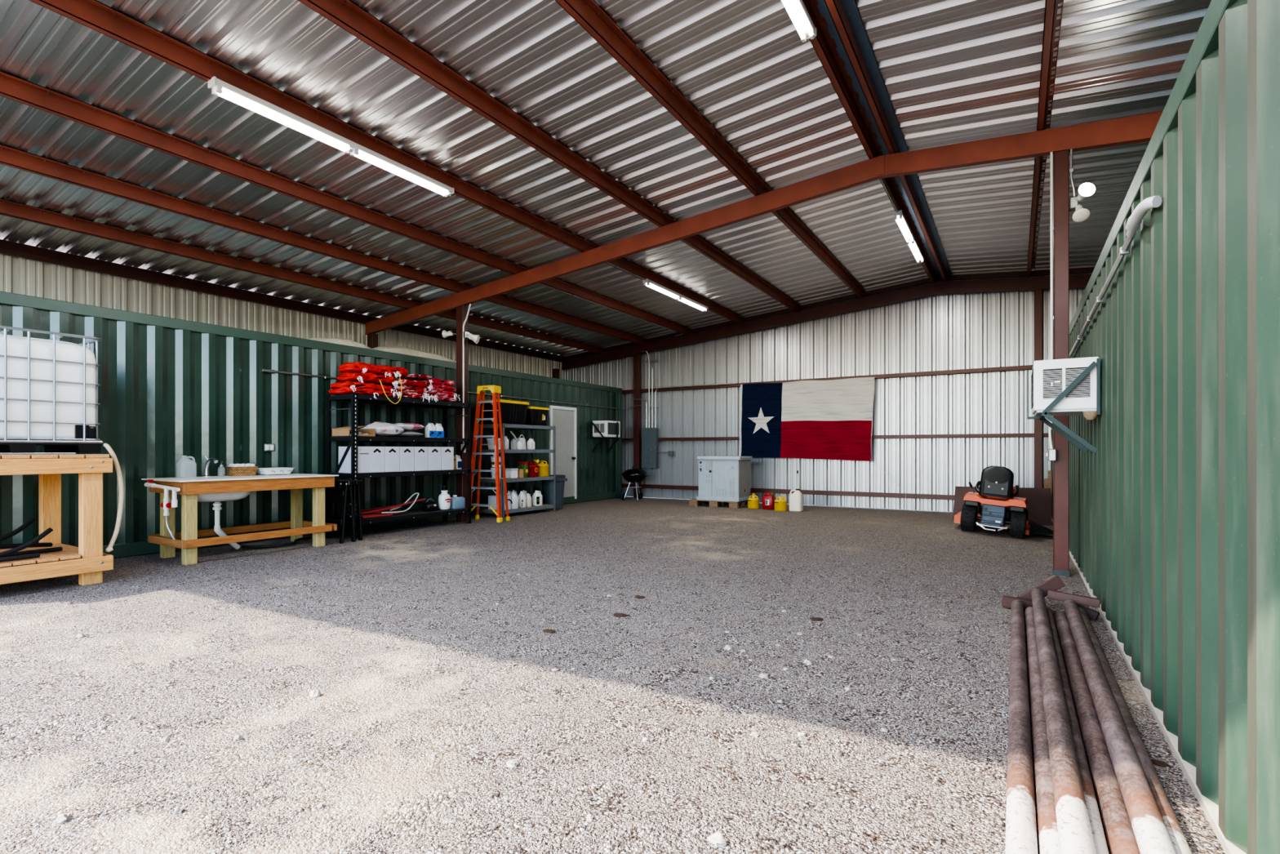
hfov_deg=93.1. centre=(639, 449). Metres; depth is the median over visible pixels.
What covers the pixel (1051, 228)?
conduit
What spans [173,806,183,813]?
stone
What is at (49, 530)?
hose
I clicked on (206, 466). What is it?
faucet
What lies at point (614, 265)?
conduit
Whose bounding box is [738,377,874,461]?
flag
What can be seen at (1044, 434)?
beam
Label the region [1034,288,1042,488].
column
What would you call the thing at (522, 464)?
bag
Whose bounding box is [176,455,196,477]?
water jug
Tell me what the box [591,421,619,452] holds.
bracket
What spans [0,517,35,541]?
hose
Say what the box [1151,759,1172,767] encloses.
clump
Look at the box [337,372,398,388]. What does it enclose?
fabric bundle
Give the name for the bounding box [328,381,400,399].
fabric bundle
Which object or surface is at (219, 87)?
tube light
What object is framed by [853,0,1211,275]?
ceiling
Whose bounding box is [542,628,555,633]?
clump
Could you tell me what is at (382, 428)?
sack
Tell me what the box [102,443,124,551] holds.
garden hose
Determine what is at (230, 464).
rolled towel
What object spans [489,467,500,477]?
plastic bucket
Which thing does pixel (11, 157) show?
ceiling beam
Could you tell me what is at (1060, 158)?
column
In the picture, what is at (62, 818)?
stone
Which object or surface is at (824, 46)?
ceiling beam
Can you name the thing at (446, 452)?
carton
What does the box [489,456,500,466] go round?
plastic bucket
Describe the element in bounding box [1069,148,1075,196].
conduit
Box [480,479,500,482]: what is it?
shelf
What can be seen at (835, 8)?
ceiling beam
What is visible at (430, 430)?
jug
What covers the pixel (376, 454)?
carton
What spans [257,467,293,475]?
tray
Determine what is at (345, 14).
ceiling beam
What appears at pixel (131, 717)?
stone
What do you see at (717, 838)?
stone
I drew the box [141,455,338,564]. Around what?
table
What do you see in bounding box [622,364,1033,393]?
beam
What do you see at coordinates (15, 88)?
ceiling beam
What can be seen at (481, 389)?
step ladder
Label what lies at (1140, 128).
rafter
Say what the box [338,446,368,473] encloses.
carton
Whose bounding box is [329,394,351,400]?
shelf
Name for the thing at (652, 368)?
conduit
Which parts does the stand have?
leg, leg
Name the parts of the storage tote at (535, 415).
lid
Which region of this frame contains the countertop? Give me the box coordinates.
[141,473,338,482]
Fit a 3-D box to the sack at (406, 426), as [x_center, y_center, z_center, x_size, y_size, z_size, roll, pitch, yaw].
[-3.764,-0.374,9.690,0.518,0.121,0.400,0,0,32]
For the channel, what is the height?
0.036 m
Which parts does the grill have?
lid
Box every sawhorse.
[324,480,355,543]
[328,478,362,540]
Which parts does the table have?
leg, valve handle, leg, sink bowl, leg, leg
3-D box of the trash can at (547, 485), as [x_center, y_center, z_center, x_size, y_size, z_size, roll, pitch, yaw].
[-1.863,0.904,12.993,0.537,0.722,0.537,0,0,-41]
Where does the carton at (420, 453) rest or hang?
on the storage rack at (354, 397)
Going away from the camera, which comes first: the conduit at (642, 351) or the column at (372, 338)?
the column at (372, 338)
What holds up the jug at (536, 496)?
on the storage rack at (504, 426)
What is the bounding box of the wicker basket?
[225,466,257,475]
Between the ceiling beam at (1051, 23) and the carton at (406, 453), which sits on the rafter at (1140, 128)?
the ceiling beam at (1051, 23)
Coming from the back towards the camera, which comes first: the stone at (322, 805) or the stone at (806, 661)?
the stone at (806, 661)
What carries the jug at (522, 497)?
on the storage rack at (504, 426)
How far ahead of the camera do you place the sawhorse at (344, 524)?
8.35 m
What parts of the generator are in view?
rail, lid, panel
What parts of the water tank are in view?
cage rail, cage rail, cage rail, cage rail, cage rail, cage rail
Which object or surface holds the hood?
attached to the riding mower
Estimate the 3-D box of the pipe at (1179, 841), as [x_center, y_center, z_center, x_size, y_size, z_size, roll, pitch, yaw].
[1.772,1.223,2.014,0.180,0.130,6.090,0,0,32]
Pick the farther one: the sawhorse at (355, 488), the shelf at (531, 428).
the shelf at (531, 428)
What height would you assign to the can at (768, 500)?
0.362 m
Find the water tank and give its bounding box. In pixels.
[0,325,103,454]
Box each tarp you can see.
[307,337,372,349]
[372,346,456,362]
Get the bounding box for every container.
[0,291,622,568]
[449,494,465,509]
[1050,0,1279,853]
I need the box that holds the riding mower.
[954,465,1053,538]
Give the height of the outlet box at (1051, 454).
0.120 m
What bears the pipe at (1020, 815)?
on the floor
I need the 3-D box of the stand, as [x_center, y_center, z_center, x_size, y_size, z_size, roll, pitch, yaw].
[-5.936,0.652,5.583,1.339,1.225,1.330,0,0,32]
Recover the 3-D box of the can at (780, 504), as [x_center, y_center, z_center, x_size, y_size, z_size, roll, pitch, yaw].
[2.939,1.103,12.668,0.263,0.324,0.263,0,0,32]
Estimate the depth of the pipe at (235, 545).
7.51 m
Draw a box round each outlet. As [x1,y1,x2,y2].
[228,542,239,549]
[265,444,269,449]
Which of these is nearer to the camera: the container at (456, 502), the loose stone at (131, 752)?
the loose stone at (131, 752)
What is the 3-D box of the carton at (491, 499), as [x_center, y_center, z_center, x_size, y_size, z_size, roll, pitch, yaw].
[-2.660,0.998,11.541,0.374,0.260,0.271,0,0,32]
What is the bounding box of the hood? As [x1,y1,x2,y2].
[980,485,1018,508]
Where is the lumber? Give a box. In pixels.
[1044,470,1052,506]
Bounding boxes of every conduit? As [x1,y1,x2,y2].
[275,370,641,409]
[462,303,471,443]
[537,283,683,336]
[606,262,645,280]
[631,399,647,427]
[641,351,649,427]
[651,368,653,427]
[654,382,736,427]
[880,178,897,212]
[1048,151,1053,448]
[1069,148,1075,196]
[1069,230,1137,358]
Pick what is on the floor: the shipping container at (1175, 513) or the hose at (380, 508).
the shipping container at (1175, 513)
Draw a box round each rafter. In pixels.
[364,111,1162,334]
[561,273,1092,369]
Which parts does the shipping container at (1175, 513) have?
rail, rail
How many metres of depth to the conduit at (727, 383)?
15.53 m
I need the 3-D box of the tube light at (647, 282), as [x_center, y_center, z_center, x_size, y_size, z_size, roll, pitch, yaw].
[0.746,-2.980,11.803,0.112,0.104,2.476,0,0,32]
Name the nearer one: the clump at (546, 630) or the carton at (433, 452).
the clump at (546, 630)
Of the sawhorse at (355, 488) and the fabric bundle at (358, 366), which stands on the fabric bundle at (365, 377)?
the fabric bundle at (358, 366)
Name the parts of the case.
case lid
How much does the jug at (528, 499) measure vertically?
0.270 m
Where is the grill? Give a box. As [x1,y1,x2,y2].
[621,465,648,500]
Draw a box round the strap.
[379,377,401,404]
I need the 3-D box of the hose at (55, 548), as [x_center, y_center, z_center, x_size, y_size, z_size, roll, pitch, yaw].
[-5.717,0.950,5.459,0.054,0.042,0.801,0,0,23]
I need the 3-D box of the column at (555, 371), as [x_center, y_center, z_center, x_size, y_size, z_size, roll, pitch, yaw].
[-2.401,-1.974,17.218,0.160,0.648,0.160,0,0,32]
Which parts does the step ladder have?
rail, rail, rail, rail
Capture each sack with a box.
[361,421,404,436]
[391,431,423,436]
[392,422,424,430]
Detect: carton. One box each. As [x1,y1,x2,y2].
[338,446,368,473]
[368,446,384,472]
[384,446,399,471]
[399,446,413,471]
[413,446,427,471]
[427,446,440,470]
[440,446,453,470]
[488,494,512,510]
[517,468,524,477]
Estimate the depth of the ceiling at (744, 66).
6.47 m
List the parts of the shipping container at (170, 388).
rail, rail, door frame, door, corner post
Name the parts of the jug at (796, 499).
spout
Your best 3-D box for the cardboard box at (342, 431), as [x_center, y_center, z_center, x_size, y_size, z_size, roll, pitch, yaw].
[-4.232,-0.279,8.973,0.460,0.157,0.431,0,0,32]
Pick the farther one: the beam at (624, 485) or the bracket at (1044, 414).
the beam at (624, 485)
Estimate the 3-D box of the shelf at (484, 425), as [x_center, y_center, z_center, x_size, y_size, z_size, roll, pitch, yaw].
[-2.823,-0.450,11.460,0.620,0.056,0.030,0,0,32]
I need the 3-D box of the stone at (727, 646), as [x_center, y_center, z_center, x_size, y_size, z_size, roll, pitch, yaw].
[0.563,1.259,3.859,0.051,0.034,0.060,0,0,-32]
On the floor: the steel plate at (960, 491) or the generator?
the steel plate at (960, 491)
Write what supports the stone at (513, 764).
on the floor
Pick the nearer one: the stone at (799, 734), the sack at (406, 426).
the stone at (799, 734)
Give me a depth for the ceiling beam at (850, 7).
6.10 m
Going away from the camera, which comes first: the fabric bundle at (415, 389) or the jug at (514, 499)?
the fabric bundle at (415, 389)
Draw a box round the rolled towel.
[227,463,239,466]
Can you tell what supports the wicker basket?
on the table
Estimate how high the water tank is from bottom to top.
1.122 m
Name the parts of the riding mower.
plate, seat panel, seat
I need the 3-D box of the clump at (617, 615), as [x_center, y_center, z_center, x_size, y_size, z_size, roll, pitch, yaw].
[-0.141,1.267,4.645,0.144,0.024,0.106,0,0,32]
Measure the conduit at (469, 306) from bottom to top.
2.434 m
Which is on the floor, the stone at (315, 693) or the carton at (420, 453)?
the stone at (315, 693)
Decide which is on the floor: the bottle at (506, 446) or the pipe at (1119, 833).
the pipe at (1119, 833)
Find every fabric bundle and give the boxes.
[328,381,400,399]
[337,361,408,377]
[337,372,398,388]
[384,378,438,402]
[397,373,432,385]
[417,377,460,401]
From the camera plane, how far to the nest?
4.69 m
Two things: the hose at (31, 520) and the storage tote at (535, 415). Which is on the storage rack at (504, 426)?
the storage tote at (535, 415)
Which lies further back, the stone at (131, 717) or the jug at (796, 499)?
the jug at (796, 499)
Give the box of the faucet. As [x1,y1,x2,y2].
[202,455,217,476]
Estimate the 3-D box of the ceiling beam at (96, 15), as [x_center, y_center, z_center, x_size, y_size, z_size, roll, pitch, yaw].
[-1.283,-3.097,8.519,0.124,0.150,14.360,0,0,32]
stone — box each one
[53,812,71,823]
[75,632,85,637]
[126,714,134,719]
[128,749,136,754]
[160,736,169,742]
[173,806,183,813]
[233,734,242,741]
[309,688,320,697]
[316,802,324,808]
[430,753,436,759]
[506,759,519,768]
[586,813,593,822]
[642,737,649,742]
[707,831,727,848]
[724,644,733,649]
[750,731,759,737]
[758,672,768,679]
[796,731,805,736]
[803,658,812,664]
[844,686,852,691]
[880,728,888,732]
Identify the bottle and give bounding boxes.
[504,435,508,448]
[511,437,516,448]
[516,440,522,448]
[526,438,534,448]
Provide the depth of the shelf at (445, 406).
10.70 m
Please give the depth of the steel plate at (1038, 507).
10.36 m
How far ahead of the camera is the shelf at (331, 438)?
8.80 m
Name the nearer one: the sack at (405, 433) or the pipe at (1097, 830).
the pipe at (1097, 830)
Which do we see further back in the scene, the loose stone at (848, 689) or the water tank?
the water tank
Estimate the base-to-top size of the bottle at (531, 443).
0.220 m
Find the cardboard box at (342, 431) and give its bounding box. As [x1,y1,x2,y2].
[331,426,375,436]
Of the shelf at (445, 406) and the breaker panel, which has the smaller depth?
the shelf at (445, 406)
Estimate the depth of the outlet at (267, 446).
8.45 m
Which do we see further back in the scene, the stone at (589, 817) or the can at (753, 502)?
the can at (753, 502)
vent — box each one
[594,423,599,432]
[600,423,604,432]
[1043,368,1062,398]
[1065,366,1089,397]
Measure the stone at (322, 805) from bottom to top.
0.021 m
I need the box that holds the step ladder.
[471,385,510,522]
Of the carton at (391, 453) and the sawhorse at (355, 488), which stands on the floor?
the sawhorse at (355, 488)
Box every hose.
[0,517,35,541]
[0,527,53,557]
[0,542,52,549]
[0,546,62,557]
[0,552,39,562]
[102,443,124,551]
[241,535,311,548]
[360,497,426,516]
[360,499,413,511]
[361,513,392,519]
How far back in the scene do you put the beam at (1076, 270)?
11.70 m
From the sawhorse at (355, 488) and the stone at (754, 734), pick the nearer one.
the stone at (754, 734)
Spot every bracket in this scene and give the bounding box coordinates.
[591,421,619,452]
[1026,358,1100,453]
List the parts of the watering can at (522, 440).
spout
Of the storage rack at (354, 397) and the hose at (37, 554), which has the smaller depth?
the hose at (37, 554)
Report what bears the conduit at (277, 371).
attached to the shipping container at (170, 388)
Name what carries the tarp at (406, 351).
on the shipping container at (170, 388)
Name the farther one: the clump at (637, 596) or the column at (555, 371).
the column at (555, 371)
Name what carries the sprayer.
on the storage rack at (354, 397)
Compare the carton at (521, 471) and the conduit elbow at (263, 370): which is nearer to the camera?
the conduit elbow at (263, 370)
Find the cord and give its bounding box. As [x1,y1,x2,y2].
[872,461,906,497]
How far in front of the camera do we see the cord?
12.71 m
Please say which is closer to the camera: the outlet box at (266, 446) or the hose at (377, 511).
the outlet box at (266, 446)
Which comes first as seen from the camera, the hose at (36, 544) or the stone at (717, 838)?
the stone at (717, 838)
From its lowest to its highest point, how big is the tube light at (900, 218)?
0.104 m
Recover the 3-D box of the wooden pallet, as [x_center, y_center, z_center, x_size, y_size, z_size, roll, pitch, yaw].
[1.820,1.192,13.749,1.170,0.145,0.800,0,0,32]
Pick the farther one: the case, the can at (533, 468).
the can at (533, 468)
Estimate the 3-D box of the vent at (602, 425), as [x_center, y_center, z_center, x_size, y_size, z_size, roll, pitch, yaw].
[-0.925,-0.535,14.834,0.128,0.220,0.011,0,0,32]
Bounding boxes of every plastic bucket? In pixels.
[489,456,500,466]
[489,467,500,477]
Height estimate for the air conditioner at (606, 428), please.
0.403 m
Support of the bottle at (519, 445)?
on the storage rack at (504, 426)
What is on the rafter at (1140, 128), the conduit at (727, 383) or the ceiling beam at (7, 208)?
the ceiling beam at (7, 208)
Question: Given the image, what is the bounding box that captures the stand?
[0,453,113,585]
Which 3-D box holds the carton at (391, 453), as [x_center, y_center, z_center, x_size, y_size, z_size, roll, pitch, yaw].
[-3.921,0.141,9.317,0.368,0.385,0.252,0,0,32]
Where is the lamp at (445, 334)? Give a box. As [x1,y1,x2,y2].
[441,329,456,337]
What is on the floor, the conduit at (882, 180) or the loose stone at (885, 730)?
the loose stone at (885, 730)
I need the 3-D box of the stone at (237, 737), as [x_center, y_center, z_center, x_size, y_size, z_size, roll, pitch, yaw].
[-1.756,1.256,2.642,0.038,0.028,0.032,0,0,21]
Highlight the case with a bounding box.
[505,467,518,478]
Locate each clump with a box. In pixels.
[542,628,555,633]
[613,613,631,617]
[635,595,644,598]
[808,617,823,621]
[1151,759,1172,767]
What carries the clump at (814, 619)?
on the floor
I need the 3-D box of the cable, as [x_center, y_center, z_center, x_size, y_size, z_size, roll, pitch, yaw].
[-3.761,0.829,9.489,0.242,0.278,0.783,0,0,32]
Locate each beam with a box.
[0,71,691,334]
[0,143,646,344]
[0,198,604,353]
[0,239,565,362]
[29,0,744,324]
[297,0,801,311]
[555,0,866,297]
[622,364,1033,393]
[622,432,1048,440]
[622,483,954,499]
[802,0,937,283]
[817,0,952,276]
[824,0,947,281]
[1026,0,1063,277]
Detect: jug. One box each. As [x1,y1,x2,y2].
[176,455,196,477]
[425,422,436,437]
[434,422,444,437]
[455,454,462,469]
[510,491,518,508]
[517,490,525,507]
[525,493,531,506]
[532,490,542,506]
[789,470,803,511]
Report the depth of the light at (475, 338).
10.59 m
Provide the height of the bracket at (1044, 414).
0.723 m
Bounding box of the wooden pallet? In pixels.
[688,498,747,508]
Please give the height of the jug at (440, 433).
0.250 m
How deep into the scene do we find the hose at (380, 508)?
9.42 m
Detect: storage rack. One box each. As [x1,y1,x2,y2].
[326,392,471,538]
[477,422,555,517]
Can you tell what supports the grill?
on the floor
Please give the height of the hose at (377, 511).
0.209 m
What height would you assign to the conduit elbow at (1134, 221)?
0.070 m
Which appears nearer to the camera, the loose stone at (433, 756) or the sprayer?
the loose stone at (433, 756)
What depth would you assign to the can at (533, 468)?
12.11 m
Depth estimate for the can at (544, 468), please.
12.37 m
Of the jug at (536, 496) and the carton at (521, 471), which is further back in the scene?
the jug at (536, 496)
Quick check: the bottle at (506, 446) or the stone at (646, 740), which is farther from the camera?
the bottle at (506, 446)
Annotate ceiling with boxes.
[0,0,928,356]
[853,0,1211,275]
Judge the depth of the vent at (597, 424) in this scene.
14.92 m
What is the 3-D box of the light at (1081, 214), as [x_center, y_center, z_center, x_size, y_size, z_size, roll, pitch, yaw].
[4.298,-2.400,5.953,0.148,0.340,0.307,0,0,5]
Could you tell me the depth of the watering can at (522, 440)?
11.94 m
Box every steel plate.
[952,486,979,519]
[1018,487,1051,525]
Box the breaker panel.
[641,427,657,467]
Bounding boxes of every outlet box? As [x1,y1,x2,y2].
[263,444,275,450]
[657,450,673,456]
[1045,448,1056,461]
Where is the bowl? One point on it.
(630, 478)
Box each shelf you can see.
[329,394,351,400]
[329,436,351,440]
[329,473,351,478]
[444,405,466,408]
[479,424,499,427]
[479,509,497,513]
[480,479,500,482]
[481,449,500,453]
[531,428,546,430]
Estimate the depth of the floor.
3.17 m
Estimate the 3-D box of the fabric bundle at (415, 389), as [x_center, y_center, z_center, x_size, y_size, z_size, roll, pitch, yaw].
[-3.697,-0.940,9.697,0.615,0.363,0.705,0,0,32]
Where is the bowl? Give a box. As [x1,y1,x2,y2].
[622,475,646,483]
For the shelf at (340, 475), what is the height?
0.058 m
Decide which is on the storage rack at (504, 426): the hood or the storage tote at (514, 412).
the storage tote at (514, 412)
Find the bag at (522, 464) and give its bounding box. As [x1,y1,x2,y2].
[516,461,528,477]
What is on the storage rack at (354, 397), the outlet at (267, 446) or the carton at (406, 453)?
the carton at (406, 453)
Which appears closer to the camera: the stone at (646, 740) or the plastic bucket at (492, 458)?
the stone at (646, 740)
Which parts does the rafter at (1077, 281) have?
splice plate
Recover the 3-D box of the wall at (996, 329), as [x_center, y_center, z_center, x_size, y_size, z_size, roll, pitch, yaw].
[3.854,-1.128,13.834,14.600,4.763,0.045,0,0,32]
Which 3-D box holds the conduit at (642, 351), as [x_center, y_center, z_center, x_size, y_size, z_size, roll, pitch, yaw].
[0.149,-1.579,15.841,0.189,2.019,0.128,0,0,32]
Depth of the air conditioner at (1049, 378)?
4.79 m
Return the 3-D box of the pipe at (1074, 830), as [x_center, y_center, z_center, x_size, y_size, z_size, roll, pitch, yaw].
[1.617,1.133,2.277,0.324,0.267,6.375,0,0,32]
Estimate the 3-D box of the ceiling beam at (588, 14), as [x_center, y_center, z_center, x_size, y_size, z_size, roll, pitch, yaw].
[1.089,-3.344,7.051,0.124,0.150,14.360,0,0,32]
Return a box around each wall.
[0,253,564,379]
[564,273,1091,511]
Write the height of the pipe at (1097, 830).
0.084 m
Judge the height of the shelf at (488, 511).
0.056 m
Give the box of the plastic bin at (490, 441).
[486,438,506,448]
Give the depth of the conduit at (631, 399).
15.87 m
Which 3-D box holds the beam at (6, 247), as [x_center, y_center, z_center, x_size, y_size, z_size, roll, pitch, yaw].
[-5.936,-2.604,11.380,0.070,0.168,14.330,0,0,32]
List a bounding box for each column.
[367,333,377,348]
[456,305,467,521]
[552,368,559,378]
[633,354,641,497]
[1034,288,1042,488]
[1052,150,1070,576]
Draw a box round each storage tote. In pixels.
[480,399,528,424]
[525,406,549,426]
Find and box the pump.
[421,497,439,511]
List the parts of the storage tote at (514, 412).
lid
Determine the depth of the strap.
9.10 m
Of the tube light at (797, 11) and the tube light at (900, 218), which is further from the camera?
the tube light at (900, 218)
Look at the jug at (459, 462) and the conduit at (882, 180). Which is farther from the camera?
the jug at (459, 462)
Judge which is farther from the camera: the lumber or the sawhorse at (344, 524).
the lumber
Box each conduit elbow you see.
[262,368,275,373]
[1125,195,1162,237]
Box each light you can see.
[208,75,453,197]
[462,331,479,343]
[642,278,708,311]
[781,0,816,42]
[893,209,924,262]
[1069,182,1095,222]
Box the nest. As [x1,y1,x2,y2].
[1081,410,1098,419]
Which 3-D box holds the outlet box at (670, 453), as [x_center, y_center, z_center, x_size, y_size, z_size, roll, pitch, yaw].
[0.649,0.090,15.596,0.445,0.130,0.090,0,0,32]
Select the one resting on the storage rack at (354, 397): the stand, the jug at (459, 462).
the jug at (459, 462)
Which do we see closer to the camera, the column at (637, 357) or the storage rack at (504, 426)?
the storage rack at (504, 426)
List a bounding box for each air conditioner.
[592,420,620,437]
[1031,356,1099,416]
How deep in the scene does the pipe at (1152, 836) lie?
2.30 m
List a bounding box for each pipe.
[1001,595,1038,853]
[1017,575,1096,853]
[1024,606,1060,853]
[1046,607,1109,853]
[1047,589,1176,853]
[1053,610,1140,853]
[1076,604,1191,853]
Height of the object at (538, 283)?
0.038 m
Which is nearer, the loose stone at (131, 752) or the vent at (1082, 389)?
the loose stone at (131, 752)
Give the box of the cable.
[381,492,419,513]
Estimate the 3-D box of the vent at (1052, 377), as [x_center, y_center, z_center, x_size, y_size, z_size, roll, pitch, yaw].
[3.283,-0.527,4.825,0.126,0.235,0.007,0,0,32]
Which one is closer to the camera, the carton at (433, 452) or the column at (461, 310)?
the carton at (433, 452)
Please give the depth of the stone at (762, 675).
3.35 m
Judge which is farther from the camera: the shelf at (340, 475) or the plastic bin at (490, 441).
the plastic bin at (490, 441)
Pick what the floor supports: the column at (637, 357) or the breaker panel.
the column at (637, 357)
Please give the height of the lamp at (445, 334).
0.140 m
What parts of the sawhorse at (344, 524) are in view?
leg frame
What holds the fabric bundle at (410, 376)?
on the fabric bundle at (415, 389)
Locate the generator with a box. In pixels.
[696,455,752,502]
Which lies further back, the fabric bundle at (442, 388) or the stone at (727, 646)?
the fabric bundle at (442, 388)
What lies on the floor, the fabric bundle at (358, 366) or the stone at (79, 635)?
the stone at (79, 635)
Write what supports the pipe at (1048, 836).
on the floor
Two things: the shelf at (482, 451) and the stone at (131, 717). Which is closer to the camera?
the stone at (131, 717)
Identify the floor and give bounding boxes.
[0,496,1225,853]
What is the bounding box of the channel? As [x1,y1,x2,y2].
[645,360,659,362]
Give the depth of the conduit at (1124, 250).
4.13 m
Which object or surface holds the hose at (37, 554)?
on the stand
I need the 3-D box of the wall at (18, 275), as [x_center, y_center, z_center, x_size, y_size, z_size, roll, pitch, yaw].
[-5.965,-2.130,11.538,0.045,0.930,14.450,0,0,32]
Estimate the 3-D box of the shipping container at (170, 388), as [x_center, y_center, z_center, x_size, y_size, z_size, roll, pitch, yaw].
[-5.180,-0.191,10.809,2.503,2.896,14.035,0,0,32]
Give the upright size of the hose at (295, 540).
0.052 m
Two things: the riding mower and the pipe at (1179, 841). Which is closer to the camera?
the pipe at (1179, 841)
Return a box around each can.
[510,431,526,448]
[527,458,538,476]
[535,460,549,476]
[540,475,567,510]
[747,493,759,508]
[762,492,775,509]
[773,494,786,511]
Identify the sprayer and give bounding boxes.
[438,484,451,510]
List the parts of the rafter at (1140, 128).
splice plate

